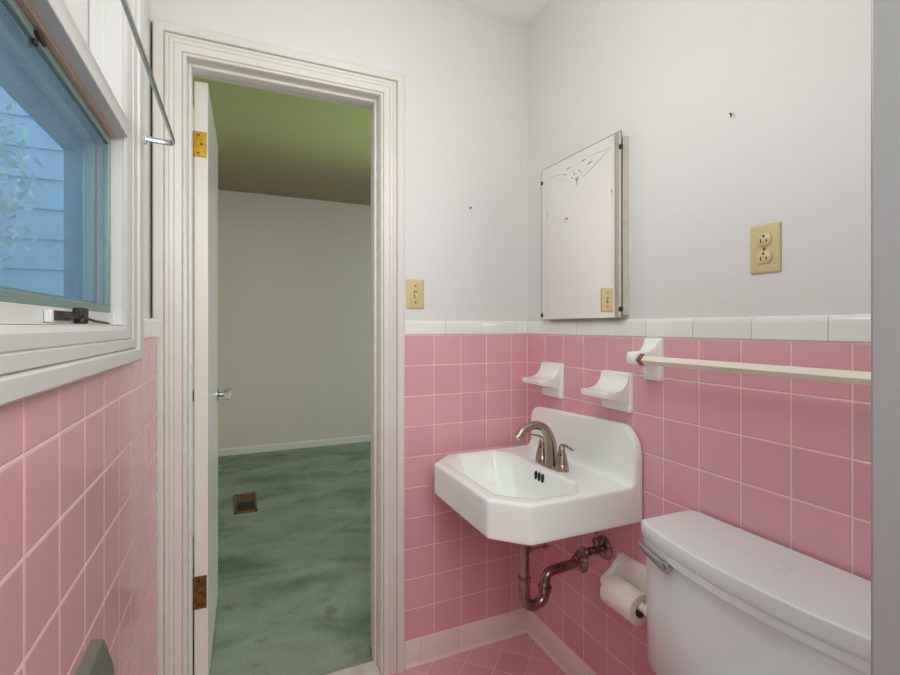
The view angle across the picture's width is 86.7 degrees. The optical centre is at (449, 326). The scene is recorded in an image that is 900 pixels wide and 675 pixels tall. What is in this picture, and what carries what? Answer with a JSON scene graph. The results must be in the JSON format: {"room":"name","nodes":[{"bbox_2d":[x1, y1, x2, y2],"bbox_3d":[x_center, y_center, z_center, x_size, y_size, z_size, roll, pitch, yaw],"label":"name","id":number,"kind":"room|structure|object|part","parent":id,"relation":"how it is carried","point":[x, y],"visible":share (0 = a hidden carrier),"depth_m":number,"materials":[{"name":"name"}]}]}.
{"room":"bathroom","nodes":[
{"label":"bathroom","id":0,"kind":"room"},
{"bbox_2d":[0,0,193,674],"bbox_3d":[-1.274,0.025,2.181,0.155,2.590,4.800,0,0,-24],"label":"wall","id":1,"kind":"structure","parent":0,"point":[78,459],"depth_m":0.71,"materials":[{"name":"pink tile"}]},
{"bbox_2d":[0,0,143,406],"bbox_3d":[-0.541,-0.391,0.591,0.121,0.929,1.010,0,0,-24],"label":"window","id":2,"kind":"structure","parent":1,"relation":"in","point":[75,67],"depth_m":0.83,"materials":[{"name":"white paint"}]},
{"bbox_3d":[-0.544,-0.199,0.589,0.018,0.346,0.718,0,0,-24],"label":"sash frame","id":3,"kind":"part","parent":2,"relation":"part of","materials":[{"name":"grey metal"}]},
{"bbox_3d":[-0.520,-0.196,0.600,0.010,0.340,0.716,0,0,-24],"label":"screen frame","id":4,"kind":"part","parent":2,"relation":"part of","materials":[{"name":"grey metal"}]},
{"bbox_3d":[-0.537,-0.014,0.592,0.089,0.024,0.718,0,0,-24],"label":"sill","id":5,"kind":"part","parent":2,"relation":"part of","materials":[{"name":"white paint"}]},
{"bbox_3d":[-0.519,-0.015,0.641,0.002,0.013,0.068,0,0,-24],"label":"mount plate","id":6,"kind":"part","parent":2,"relation":"part of","materials":[{"name":"brown metal"}]},
{"bbox_3d":[-0.552,-0.591,0.586,0.008,0.378,0.718,0,0,-24],"label":"panel","id":7,"kind":"part","parent":2,"relation":"part of","materials":[{"name":"white paint"}]},
{"bbox_3d":[-0.571,-0.011,0.756,0.006,0.015,0.275,0,0,-25],"label":"crank arm","id":8,"kind":"part","parent":2,"relation":"part of","materials":[{"name":"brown metal"}]},
{"bbox_2d":[120,0,174,145],"bbox_3d":[-0.474,-0.427,0.659,0.064,0.026,0.972,0,0,-24],"label":"curtain rod","id":9,"kind":"object","parent":2,"relation":"attached to","point":[125,4],"visible":1,"depth_m":0.81,"materials":[{"name":"silver metal"}]},
{"bbox_2d":[75,639,113,674],"bbox_3d":[-0.453,0.681,0.543,0.038,0.396,0.440,0,0,-24],"label":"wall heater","id":10,"kind":"object","parent":1,"relation":"attached to","point":[96,660],"visible":1,"depth_m":0.71,"materials":[{"name":"grey metal"}]},
{"bbox_2d":[193,81,231,674],"bbox_3d":[-0.930,0.193,1.830,0.156,1.990,0.592,0,0,-23],"label":"door","id":11,"kind":"structure","parent":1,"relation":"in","point":[206,394],"depth_m":1.57,"materials":[{"name":"white paint"}]},
{"bbox_3d":[-0.994,0.293,2.067,0.028,0.058,0.058,0,0,-23],"label":"knob","id":12,"kind":"part","parent":11,"relation":"part of","materials":[{"name":"silver metal"}]},
{"bbox_2d":[193,77,370,205],"bbox_3d":[0.066,-1.310,3.728,3.860,0.080,3.255,0,0,-24],"label":"ceiling","id":13,"kind":"structure","parent":0,"point":[269,142],"depth_m":3.31,"materials":[{"name":"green paint"}]},
{"bbox_2d":[218,190,370,448],"bbox_3d":[-0.576,0.015,5.180,3.860,2.570,0.120,0,0,-24],"label":"wall","id":14,"kind":"structure","parent":0,"point":[294,274],"depth_m":4.68,"materials":[{"name":"beige paint"}]},
{"bbox_2d":[218,435,370,455],"bbox_3d":[-0.549,1.172,5.119,3.620,0.076,0.013,0,0,-24],"label":"baseboard","id":15,"kind":"structure","parent":14,"relation":"attached to","point":[365,438],"depth_m":4.67,"materials":[{"name":"white paint"}]},
{"bbox_2d":[151,0,527,641],"bbox_3d":[-0.258,0.048,1.731,1.403,2.544,0.135,0,0,-24],"label":"wall","id":16,"kind":"structure","parent":0,"point":[464,67],"depth_m":1.78,"materials":[{"name":"white paint"}]},
{"bbox_2d":[152,18,404,674],"bbox_3d":[-0.515,0.164,1.546,0.768,2.116,0.028,0,0,-24],"label":"trim","id":17,"kind":"structure","parent":16,"relation":"attached to","point":[172,43],"depth_m":1.46,"materials":[{"name":"beige paint"}]},
{"bbox_2d":[187,58,379,674],"bbox_3d":[-0.545,0.194,1.612,0.633,2.052,0.124,0,0,-24],"label":"trim","id":18,"kind":"structure","parent":16,"relation":"attached to","point":[195,68],"depth_m":1.67,"materials":[{"name":"beige paint"}]},
{"bbox_2d":[406,279,423,308],"bbox_3d":[-0.124,-0.117,1.725,0.068,0.107,0.019,0,0,-24],"label":"light switch","id":19,"kind":"object","parent":16,"relation":"attached to","point":[414,288],"visible":1,"depth_m":1.72,"materials":[{"name":"beige plastic"}]},
{"bbox_2d":[405,608,526,669],"bbox_3d":[0.074,1.175,1.806,0.515,0.097,0.015,0,0,-24],"label":"baseboard","id":20,"kind":"structure","parent":16,"relation":"attached to","point":[436,646],"depth_m":1.80,"materials":[{"name":"beige tile"}]},
{"bbox_2d":[193,441,565,674],"bbox_3d":[0.339,1.260,2.939,3.800,0.120,4.920,0,0,-24],"label":"floor","id":21,"kind":"structure","parent":0,"point":[294,572],"depth_m":2.30,"materials":[{"name":"green carpet"}]},
{"bbox_2d":[234,492,257,514],"bbox_3d":[-1.391,1.198,3.245,0.138,0.009,0.380,0,0,-24],"label":"floor vent","id":22,"kind":"object","parent":21,"relation":"in","point":[244,502],"visible":1,"depth_m":3.23,"materials":[{"name":"gold metal"}]},
{"bbox_2d":[326,661,380,674],"bbox_3d":[-0.527,1.216,1.571,0.595,0.015,0.088,0,0,-24],"label":"threshold","id":23,"kind":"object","parent":21,"relation":"on","point":[368,668],"depth_m":1.68,"materials":[{"name":"stone"}]},
{"bbox_2d":[639,510,870,674],"bbox_3d":[0.414,0.841,0.821,0.672,0.759,0.556,0,0,-24],"label":"toilet","id":24,"kind":"object","parent":21,"relation":"on","point":[723,598],"visible":0.98,"depth_m":0.91,"materials":[{"name":"white ceramic"}]},
{"bbox_3d":[0.459,0.524,1.083,0.013,0.030,0.092,0,0,-17],"label":"lever arm","id":25,"kind":"part","parent":24,"relation":"part of","materials":[{"name":"silver metal"}]},
{"bbox_3d":[0.481,0.526,1.050,0.040,0.030,0.030,0,0,-24],"label":"flush lever","id":26,"kind":"part","parent":24,"relation":"part of","materials":[{"name":"silver metal"}]},
{"bbox_2d":[452,0,549,23],"bbox_3d":[-0.040,-1.264,1.001,1.637,0.080,1.644,0,0,-24],"label":"ceiling","id":27,"kind":"structure","parent":0,"point":[524,11],"depth_m":1.82,"materials":[{"name":"white paint"}]},
{"bbox_2d":[527,0,870,674],"bbox_3d":[0.647,0.048,1.306,0.133,2.544,1.644,0,0,-24],"label":"wall","id":28,"kind":"structure","parent":0,"point":[786,462],"depth_m":1.15,"materials":[{"name":"white paint"}]},
{"bbox_2d":[434,406,641,545],"bbox_3d":[0.233,0.450,1.512,0.462,0.328,0.536,0,0,-24],"label":"sink","id":29,"kind":"object","parent":28,"relation":"attached to","point":[505,494],"visible":0.94,"depth_m":1.40,"materials":[{"name":"white ceramic"}]},
{"bbox_2d":[514,421,573,472],"bbox_3d":[0.312,0.380,1.551,0.184,0.157,0.184,0,0,17],"label":"faucet","id":30,"kind":"object","parent":29,"relation":"on","point":[547,455],"visible":1,"depth_m":1.53,"materials":[{"name":"silver metal"}]},
{"bbox_3d":[0.277,0.377,1.527,0.163,0.150,0.047,0,0,-24],"label":"spout","id":31,"kind":"part","parent":30,"relation":"part of","materials":[{"name":"silver metal"}]},
{"bbox_3d":[0.296,0.375,1.624,0.017,0.018,0.074,0,0,-29],"label":"lever","id":32,"kind":"part","parent":30,"relation":"part of","materials":[{"name":"silver metal"}]},
{"bbox_3d":[0.309,0.413,1.599,0.045,0.079,0.045,0,0,-24],"label":"handle","id":33,"kind":"part","parent":30,"relation":"part of","materials":[{"name":"silver metal"}]},
{"bbox_3d":[0.352,0.413,1.502,0.045,0.079,0.045,0,0,-24],"label":"handle","id":34,"kind":"part","parent":30,"relation":"part of","materials":[{"name":"silver metal"}]},
{"bbox_3d":[0.361,0.375,1.476,0.017,0.018,0.074,0,0,-19],"label":"lever","id":35,"kind":"part","parent":30,"relation":"part of","materials":[{"name":"silver metal"}]},
{"bbox_2d":[518,543,587,611],"bbox_3d":[0.331,0.757,1.563,0.256,0.304,0.072,0,0,-24],"label":"p-trap","id":36,"kind":"object","parent":29,"relation":"attached to","point":[577,562],"visible":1,"depth_m":1.52,"materials":[{"name":"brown metal"}]},
{"bbox_3d":[0.284,0.708,1.528,0.081,0.023,0.020,0,0,-14],"label":"pivot rod","id":37,"kind":"part","parent":36,"relation":"part of","materials":[{"name":"silver metal"}]},
{"bbox_3d":[0.370,0.813,1.576,0.172,0.070,0.032,0,0,-27],"label":"trap arm","id":38,"kind":"part","parent":36,"relation":"part of","materials":[{"name":"silver metal"}]},
{"bbox_2d":[522,362,563,398],"bbox_3d":[0.335,0.195,1.734,0.102,0.126,0.122,0,0,-24],"label":"soap dish","id":39,"kind":"object","parent":28,"relation":"attached to","point":[550,375],"visible":1,"depth_m":1.71,"materials":[{"name":"white ceramic"}]},
{"bbox_3d":[0.374,0.195,1.751,0.016,0.126,0.122,0,0,-24],"label":"plate","id":40,"kind":"part","parent":39,"relation":"part of","materials":[{"name":"white ceramic"}]},
{"bbox_2d":[527,610,595,674],"bbox_3d":[0.591,1.175,1.274,0.015,0.097,1.390,0,0,-24],"label":"baseboard","id":41,"kind":"structure","parent":28,"relation":"attached to","point":[556,649],"depth_m":1.74,"materials":[{"name":"beige tile"}]},
{"bbox_2d":[541,130,628,318],"bbox_3d":[0.439,-0.304,1.598,0.042,0.552,0.409,0,0,-24],"label":"medicine cabinet","id":42,"kind":"object","parent":28,"relation":"attached to","point":[585,194],"visible":1,"depth_m":1.54,"materials":[{"name":"metal"}]},
{"bbox_2d":[579,531,612,559],"bbox_3d":[0.448,0.616,1.494,0.090,0.237,0.080,0,0,-24],"label":"shutoff valve","id":43,"kind":"object","parent":28,"relation":"attached to","point":[602,546],"visible":0.77,"depth_m":1.49,"materials":[{"name":"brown metal"}]},
{"bbox_3d":[0.415,0.700,1.475,0.015,0.038,0.038,0,0,-24],"label":"valve handle","id":44,"kind":"part","parent":43,"relation":"part of","materials":[{"name":"silver metal"}]},
{"bbox_2d":[581,370,633,412],"bbox_3d":[0.468,0.195,1.435,0.100,0.118,0.123,0,0,-24],"label":"soap dish","id":45,"kind":"object","parent":28,"relation":"attached to","point":[615,389],"visible":1,"depth_m":1.41,"materials":[{"name":"white ceramic"}]},
{"bbox_3d":[0.506,0.195,1.452,0.016,0.118,0.123,0,0,-24],"label":"plate","id":46,"kind":"part","parent":45,"relation":"part of","materials":[{"name":"white ceramic"}]},
{"bbox_2d":[600,552,646,616],"bbox_3d":[0.517,0.728,1.346,0.083,0.095,0.184,0,0,-24],"label":"toilet paper holder","id":47,"kind":"object","parent":28,"relation":"attached to","point":[626,567],"visible":0.45,"depth_m":1.38,"materials":[{"name":"white ceramic"}]},
{"bbox_3d":[0.478,0.732,1.418,0.070,0.077,0.017,0,0,-24],"label":"arm","id":48,"kind":"part","parent":47,"relation":"part of","materials":[{"name":"white ceramic"}]},
{"bbox_2d":[600,574,646,626],"bbox_3d":[0.492,0.763,1.334,0.085,0.085,0.114,0,0,-24],"label":"toilet paper roll","id":49,"kind":"object","parent":47,"relation":"on","point":[617,593],"visible":0.9,"depth_m":1.30,"materials":[{"name":"white paper"}]},
{"bbox_3d":[0.544,0.728,1.359,0.023,0.095,0.184,0,0,-24],"label":"plate","id":50,"kind":"part","parent":47,"relation":"part of","materials":[{"name":"white ceramic"}]},
{"bbox_3d":[0.544,0.732,1.269,0.070,0.077,0.017,0,0,-24],"label":"arm","id":51,"kind":"part","parent":47,"relation":"part of","materials":[{"name":"white ceramic"}]},
{"bbox_2d":[626,338,870,385],"bbox_3d":[0.656,0.091,1.026,0.088,0.118,0.687,0,0,-24],"label":"towel bar","id":52,"kind":"object","parent":28,"relation":"attached to","point":[650,355],"visible":1,"depth_m":1.04,"materials":[{"name":"white ceramic"}]},
{"bbox_3d":[0.529,0.091,1.312,0.088,0.118,0.062,0,0,-24],"label":"post","id":53,"kind":"part","parent":52,"relation":"part of","materials":[{"name":"white ceramic"}]},
{"bbox_2d":[750,222,781,274],"bbox_3d":[0.697,-0.172,1.055,0.012,0.109,0.068,0,0,-24],"label":"wall outlet","id":54,"kind":"object","parent":28,"relation":"attached to","point":[766,239],"visible":1,"depth_m":1.05,"materials":[{"name":"beige plastic"}]},
{"bbox_2d":[756,233,771,246],"bbox_3d":[0.694,-0.192,1.054,0.004,0.027,0.034,0,0,-24],"label":"receptacle","id":55,"kind":"object","parent":54,"relation":"attached to","point":[762,239],"depth_m":1.05,"materials":[{"name":"beige plastic"}]},
{"bbox_2d":[756,251,771,263],"bbox_3d":[0.694,-0.152,1.054,0.004,0.027,0.034,0,0,-24],"label":"receptacle","id":56,"kind":"object","parent":54,"relation":"attached to","point":[762,257],"depth_m":1.05,"materials":[{"name":"beige plastic"}]},
{"bbox_3d":[0.053,0.048,0.209,2.067,2.544,0.120,0,0,-24],"label":"wall","id":57,"kind":"structure","parent":0,"visible":0},
{"bbox_2d":[871,0,899,674],"bbox_3d":[0.068,0.181,0.214,0.743,2.078,0.127,0,0,-24],"label":"door","id":58,"kind":"structure","parent":57,"relation":"attached to","point":[885,14],"depth_m":0.41,"materials":[{"name":"grey paint"}]},
{"label":"outside","id":59,"kind":"structure","parent":0,"visible":0},
{"bbox_3d":[-5.310,2.070,0.383,8.600,0.100,13.000,0,0,-24],"label":"ground","id":60,"kind":"structure","parent":59,"visible":0},
{"bbox_2d":[0,103,45,269],"bbox_3d":[-2.463,0.378,2.361,0.731,3.328,0.721,0,0,-24],"label":"shrub","id":61,"kind":"object","parent":60,"relation":"on","point":[5,151],"visible":0.99,"depth_m":2.49,"materials":[{"name":"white plant"}]},
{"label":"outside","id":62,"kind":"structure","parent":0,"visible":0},
{"bbox_2d":[0,86,63,295],"bbox_3d":[-3.807,-0.180,2.708,4.030,3.200,0.084,0,0,-24],"label":"wall","id":63,"kind":"structure","parent":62,"point":[39,268],"depth_m":3.14,"materials":[{"name":"blue wood"}]}
]}

